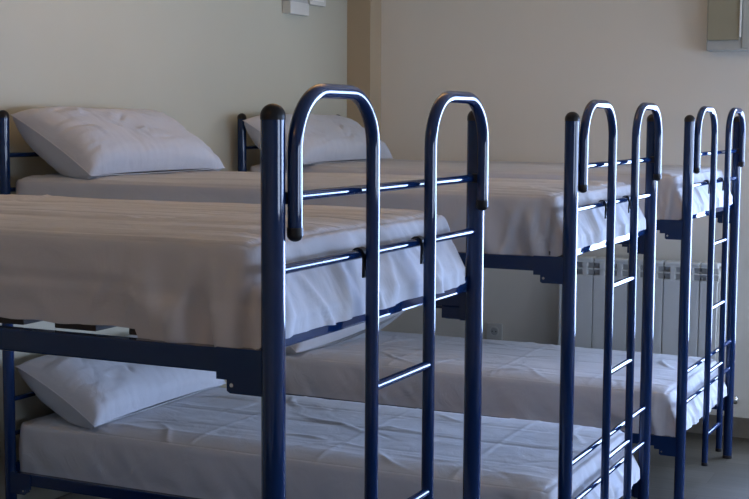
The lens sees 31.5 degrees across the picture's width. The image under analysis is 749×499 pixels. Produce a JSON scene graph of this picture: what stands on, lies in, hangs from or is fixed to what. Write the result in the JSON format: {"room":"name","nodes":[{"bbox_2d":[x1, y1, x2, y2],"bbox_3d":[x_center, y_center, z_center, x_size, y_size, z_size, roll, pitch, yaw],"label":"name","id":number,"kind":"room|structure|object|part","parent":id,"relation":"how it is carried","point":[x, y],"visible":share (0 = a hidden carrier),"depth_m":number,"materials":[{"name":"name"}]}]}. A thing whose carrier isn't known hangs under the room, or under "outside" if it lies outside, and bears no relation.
{"room":"dormitory","nodes":[
{"label":"dormitory","id":0,"kind":"room"},
{"bbox_2d":[0,0,346,498],"bbox_3d":[-1.921,-0.232,3.441,0.220,2.750,8.542,3,6,25],"label":"wall","id":1,"kind":"structure","parent":0,"point":[202,64],"depth_m":5.37,"materials":[{"name":"beige paint"}]},
{"bbox_2d":[55,493,107,498],"bbox_3d":[-1.852,1.101,3.461,0.012,0.095,7.969,3,6,25],"label":"baseboard","id":2,"kind":"structure","parent":1,"relation":"attached to","point":[69,495],"depth_m":4.99,"materials":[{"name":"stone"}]},
{"bbox_2d":[282,0,308,15],"bbox_3d":[-0.373,-1.216,6.308,0.045,0.200,0.185,3,6,25],"label":"wall box","id":3,"kind":"object","parent":1,"relation":"attached to","point":[292,7],"visible":1,"depth_m":6.28,"materials":[{"name":"white plastic"}]},
{"bbox_2d":[308,0,325,6],"bbox_3d":[-0.289,-1.257,6.492,0.038,0.130,0.165,3,6,25],"label":"wall box","id":4,"kind":"object","parent":1,"relation":"attached to","point":[319,3],"visible":0.9,"depth_m":6.49,"materials":[{"name":"white plastic"}]},
{"bbox_2d":[347,0,381,139],"bbox_3d":[-0.056,-0.564,6.951,0.133,2.750,0.133,3,6,25],"label":"pier","id":5,"kind":"object","parent":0,"point":[363,16],"depth_m":6.85,"materials":[{"name":"beige paint"}]},
{"bbox_2d":[381,0,748,417],"bbox_3d":[2.377,-0.457,6.000,5.350,2.750,0.220,3,6,25],"label":"wall","id":6,"kind":"structure","parent":0,"point":[530,64],"depth_m":6.57,"materials":[{"name":"paint"}]},
{"bbox_2d":[487,323,502,339],"bbox_3d":[0.613,0.418,6.791,0.084,0.084,0.017,3,6,25],"label":"wall socket","id":7,"kind":"object","parent":6,"relation":"attached to","point":[494,330],"visible":1,"depth_m":6.78,"materials":[{"name":"white plastic"}]},
{"bbox_2d":[558,255,737,409],"bbox_3d":[1.319,0.391,6.399,0.867,0.692,0.110,3,6,25],"label":"radiator","id":8,"kind":"object","parent":6,"relation":"attached to","point":[590,278],"visible":0.41,"depth_m":6.34,"materials":[{"name":"metal"}]},
{"bbox_3d":[1.680,0.705,6.247,0.055,0.042,0.042,3,6,25],"label":"valve knob","id":9,"kind":"part","parent":8,"relation":"part of","materials":[{"name":"silver metal"}]},
{"bbox_2d":[686,414,748,437],"bbox_3d":[2.380,0.877,5.997,5.217,0.095,0.012,3,6,25],"label":"baseboard","id":10,"kind":"structure","parent":6,"relation":"attached to","point":[740,425],"depth_m":6.31,"materials":[{"name":"stone"}]},
{"bbox_2d":[706,0,748,51],"bbox_3d":[1.673,-1.173,6.092,0.278,0.520,0.095,3,6,25],"label":"window","id":11,"kind":"structure","parent":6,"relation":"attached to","point":[727,20],"depth_m":6.09,"materials":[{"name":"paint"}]},
{"bbox_2d":[619,432,748,498],"bbox_3d":[0.588,1.327,2.396,5.790,0.120,8.542,3,6,25],"label":"floor","id":12,"kind":"structure","parent":0,"point":[722,478],"depth_m":5.67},
{"bbox_2d":[0,83,488,498],"bbox_3d":[-0.855,0.421,2.993,2.030,1.549,0.937,3,6,25],"label":"bunk bed","id":13,"kind":"object","parent":12,"relation":"on","point":[261,372],"visible":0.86,"depth_m":2.35,"materials":[{"name":"blue metal"}]},
{"bbox_3d":[-1.053,0.138,2.563,1.938,0.040,0.025,3,6,25],"label":"rail","id":14,"kind":"part","parent":13,"relation":"part of","materials":[{"name":"blue metal"}]},
{"bbox_2d":[0,194,464,349],"bbox_3d":[-0.854,-0.006,2.947,1.969,0.198,0.902,3,6,25],"label":"mattress","id":15,"kind":"object","parent":13,"relation":"on","point":[167,271],"visible":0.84,"depth_m":2.34,"materials":[{"name":"fabric"}]},
{"bbox_3d":[-0.165,0.526,2.176,0.039,1.484,0.039,3,6,25],"label":"post","id":16,"kind":"part","parent":13,"relation":"part of","materials":[{"name":"blue metal"}]},
{"bbox_3d":[0.006,0.111,2.553,0.039,0.033,0.868,3,6,25],"label":"rail","id":17,"kind":"part","parent":13,"relation":"part of","materials":[{"name":"blue metal"}]},
{"bbox_3d":[0.030,-0.003,2.531,0.017,0.017,0.872,3,6,25],"label":"guard rail","id":18,"kind":"part","parent":13,"relation":"part of","materials":[{"name":"blue metal"}]},
{"bbox_3d":[0.030,-0.119,2.520,0.017,0.017,0.872,3,6,25],"label":"guard rail","id":19,"kind":"part","parent":13,"relation":"part of","materials":[{"name":"blue metal"}]},
{"bbox_3d":[-0.669,0.062,3.368,1.938,0.040,0.025,3,6,25],"label":"rail","id":20,"kind":"part","parent":13,"relation":"part of","materials":[{"name":"blue metal"}]},
{"bbox_3d":[0.219,0.450,2.982,0.039,1.484,0.039,3,6,25],"label":"post","id":21,"kind":"part","parent":13,"relation":"part of","materials":[{"name":"blue metal"}]},
{"bbox_2d":[0,99,661,498],"bbox_3d":[-0.156,0.279,4.488,2.030,1.549,0.937,3,6,25],"label":"bunk bed","id":22,"kind":"object","parent":12,"relation":"on","point":[562,269],"visible":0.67,"depth_m":4.12,"materials":[{"name":"blue metal"}]},
{"bbox_3d":[-1.246,0.291,4.514,0.039,1.484,0.039,3,6,25],"label":"post","id":23,"kind":"part","parent":22,"relation":"part of","materials":[{"name":"blue metal"}]},
{"bbox_3d":[-1.032,0.709,4.950,0.039,0.033,0.868,3,6,25],"label":"rail","id":24,"kind":"part","parent":22,"relation":"part of","materials":[{"name":"blue metal"}]},
{"bbox_3d":[-1.049,-0.354,4.857,0.017,0.017,0.872,3,6,25],"label":"headboard rail","id":25,"kind":"part","parent":22,"relation":"part of","materials":[{"name":"blue metal"}]},
{"bbox_3d":[-1.054,0.476,4.938,0.017,0.017,0.872,3,6,25],"label":"headboard rail","id":26,"kind":"part","parent":22,"relation":"part of","materials":[{"name":"blue metal"}]},
{"bbox_3d":[-0.360,0.826,4.139,1.938,0.040,0.025,3,6,25],"label":"rail","id":27,"kind":"part","parent":22,"relation":"part of","materials":[{"name":"blue metal"}]},
{"bbox_2d":[19,387,639,498],"bbox_3d":[-0.160,0.686,4.522,1.969,0.195,0.905,3,6,25],"label":"mattress","id":28,"kind":"object","parent":22,"relation":"on","point":[206,444],"visible":0.77,"depth_m":4.32,"materials":[{"name":"fabric"}]},
{"bbox_2d":[16,335,225,428],"bbox_3d":[-0.903,0.450,4.863,0.340,0.224,0.828,3,6,25],"label":"pillow","id":29,"kind":"object","parent":28,"relation":"on","point":[87,393],"visible":0.68,"depth_m":4.57,"materials":[{"name":"white fabric"}]},
{"bbox_2d":[16,170,645,256],"bbox_3d":[-0.155,-0.147,4.442,1.969,0.199,0.902,3,6,25],"label":"mattress","id":30,"kind":"object","parent":22,"relation":"on","point":[522,216],"visible":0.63,"depth_m":4.00,"materials":[{"name":"fabric"}]},
{"bbox_2d":[10,106,224,178],"bbox_3d":[-0.898,-0.391,4.781,0.344,0.241,0.828,3,6,25],"label":"pillow","id":31,"kind":"object","parent":30,"relation":"on","point":[77,142],"visible":0.94,"depth_m":4.53,"materials":[{"name":"white fabric"}]},
{"bbox_3d":[-0.355,-0.004,4.058,1.938,0.040,0.025,3,6,25],"label":"rail","id":32,"kind":"part","parent":22,"relation":"part of","materials":[{"name":"blue metal"}]},
{"bbox_3d":[0.531,0.384,3.669,0.039,1.484,0.039,3,6,25],"label":"post","id":33,"kind":"part","parent":22,"relation":"part of","materials":[{"name":"blue metal"}]},
{"bbox_3d":[0.704,-0.031,4.045,0.039,0.033,0.868,3,6,25],"label":"rail","id":34,"kind":"part","parent":22,"relation":"part of","materials":[{"name":"blue metal"}]},
{"bbox_3d":[0.723,0.688,4.105,0.017,0.017,0.872,3,6,25],"label":"guard rail","id":35,"kind":"part","parent":22,"relation":"part of","materials":[{"name":"blue metal"}]},
{"bbox_3d":[0.723,0.569,4.093,0.017,0.017,0.872,3,6,25],"label":"guard rail","id":36,"kind":"part","parent":22,"relation":"part of","materials":[{"name":"blue metal"}]},
{"bbox_3d":[0.727,-0.145,4.023,0.017,0.017,0.872,3,6,25],"label":"guard rail","id":37,"kind":"part","parent":22,"relation":"part of","materials":[{"name":"blue metal"}]},
{"bbox_3d":[0.728,-0.261,4.012,0.017,0.017,0.872,3,6,25],"label":"guard rail","id":38,"kind":"part","parent":22,"relation":"part of","materials":[{"name":"blue metal"}]},
{"bbox_3d":[0.031,-0.080,4.862,1.938,0.040,0.025,3,6,25],"label":"rail","id":39,"kind":"part","parent":22,"relation":"part of","materials":[{"name":"blue metal"}]},
{"bbox_3d":[0.918,0.308,4.473,0.039,1.484,0.039,3,6,25],"label":"post","id":40,"kind":"part","parent":22,"relation":"part of","materials":[{"name":"blue metal"}]},
{"bbox_2d":[237,106,745,498],"bbox_3d":[0.502,0.147,5.877,2.030,1.549,0.937,3,6,26],"label":"bunk bed","id":41,"kind":"object","parent":12,"relation":"on","point":[681,229],"visible":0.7,"depth_m":5.33,"materials":[{"name":"blue metal"}]},
{"bbox_3d":[-0.588,0.158,5.920,0.039,1.484,0.039,3,6,26],"label":"post","id":42,"kind":"part","parent":41,"relation":"part of","materials":[{"name":"blue metal"}]},
{"bbox_3d":[-0.385,-0.487,6.260,0.017,0.017,0.872,3,6,26],"label":"headboard rail","id":43,"kind":"part","parent":41,"relation":"part of","materials":[{"name":"blue metal"}]},
{"bbox_3d":[0.291,0.694,5.531,1.938,0.040,0.025,3,6,26],"label":"rail","id":44,"kind":"part","parent":41,"relation":"part of","materials":[{"name":"blue metal"}]},
{"bbox_2d":[250,158,732,219],"bbox_3d":[0.503,-0.282,5.830,1.969,0.202,0.902,3,6,26],"label":"mattress","id":45,"kind":"object","parent":41,"relation":"on","point":[669,188],"visible":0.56,"depth_m":5.41,"materials":[{"name":"fabric"}]},
{"bbox_2d":[303,114,365,165],"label":"pillow","id":46,"kind":"object","parent":45,"relation":"on","point":[332,138],"depth_m":6.00,"materials":[{"name":"white fabric"}]},
{"bbox_2d":[286,330,726,436],"bbox_3d":[0.499,0.551,5.913,1.969,0.199,0.909,3,6,26],"label":"mattress","id":47,"kind":"object","parent":41,"relation":"on","point":[521,380],"visible":0.65,"depth_m":5.61,"materials":[{"name":"fabric"}]},
{"bbox_2d":[286,310,405,354],"bbox_3d":[-0.206,0.313,6.247,0.444,0.236,0.840,3,6,26],"label":"pillow","id":48,"kind":"object","parent":47,"relation":"on","point":[313,343],"visible":0.16,"depth_m":6.09,"materials":[{"name":"white fabric"}]},
{"bbox_3d":[0.296,-0.136,5.450,1.938,0.040,0.025,3,6,26],"label":"rail","id":49,"kind":"part","parent":41,"relation":"part of","materials":[{"name":"blue metal"}]},
{"bbox_3d":[1.176,0.253,5.047,0.039,1.484,0.039,3,6,26],"label":"post","id":50,"kind":"part","parent":41,"relation":"part of","materials":[{"name":"blue metal"}]},
{"bbox_3d":[1.355,-0.162,5.421,0.039,0.033,0.868,3,6,26],"label":"rail","id":51,"kind":"part","parent":41,"relation":"part of","materials":[{"name":"blue metal"}]},
{"bbox_3d":[1.373,0.558,5.479,0.017,0.017,0.872,3,6,26],"label":"guard rail","id":52,"kind":"part","parent":41,"relation":"part of","materials":[{"name":"blue metal"}]},
{"bbox_3d":[1.374,0.438,5.468,0.017,0.017,0.872,3,6,26],"label":"guard rail","id":53,"kind":"part","parent":41,"relation":"part of","materials":[{"name":"blue metal"}]},
{"bbox_3d":[0.695,-0.212,6.248,1.938,0.040,0.025,3,6,26],"label":"rail","id":54,"kind":"part","parent":41,"relation":"part of","materials":[{"name":"blue metal"}]},
{"bbox_3d":[1.378,-0.275,5.398,0.017,0.017,0.872,3,6,26],"label":"guard rail","id":55,"kind":"part","parent":41,"relation":"part of","materials":[{"name":"blue metal"}]},
{"bbox_3d":[1.379,-0.392,5.387,0.017,0.017,0.872,3,6,26],"label":"guard rail","id":56,"kind":"part","parent":41,"relation":"part of","materials":[{"name":"blue metal"}]},
{"bbox_3d":[1.575,0.177,5.845,0.039,1.484,0.039,3,6,26],"label":"post","id":57,"kind":"part","parent":41,"relation":"part of","materials":[{"name":"blue metal"}]}
]}

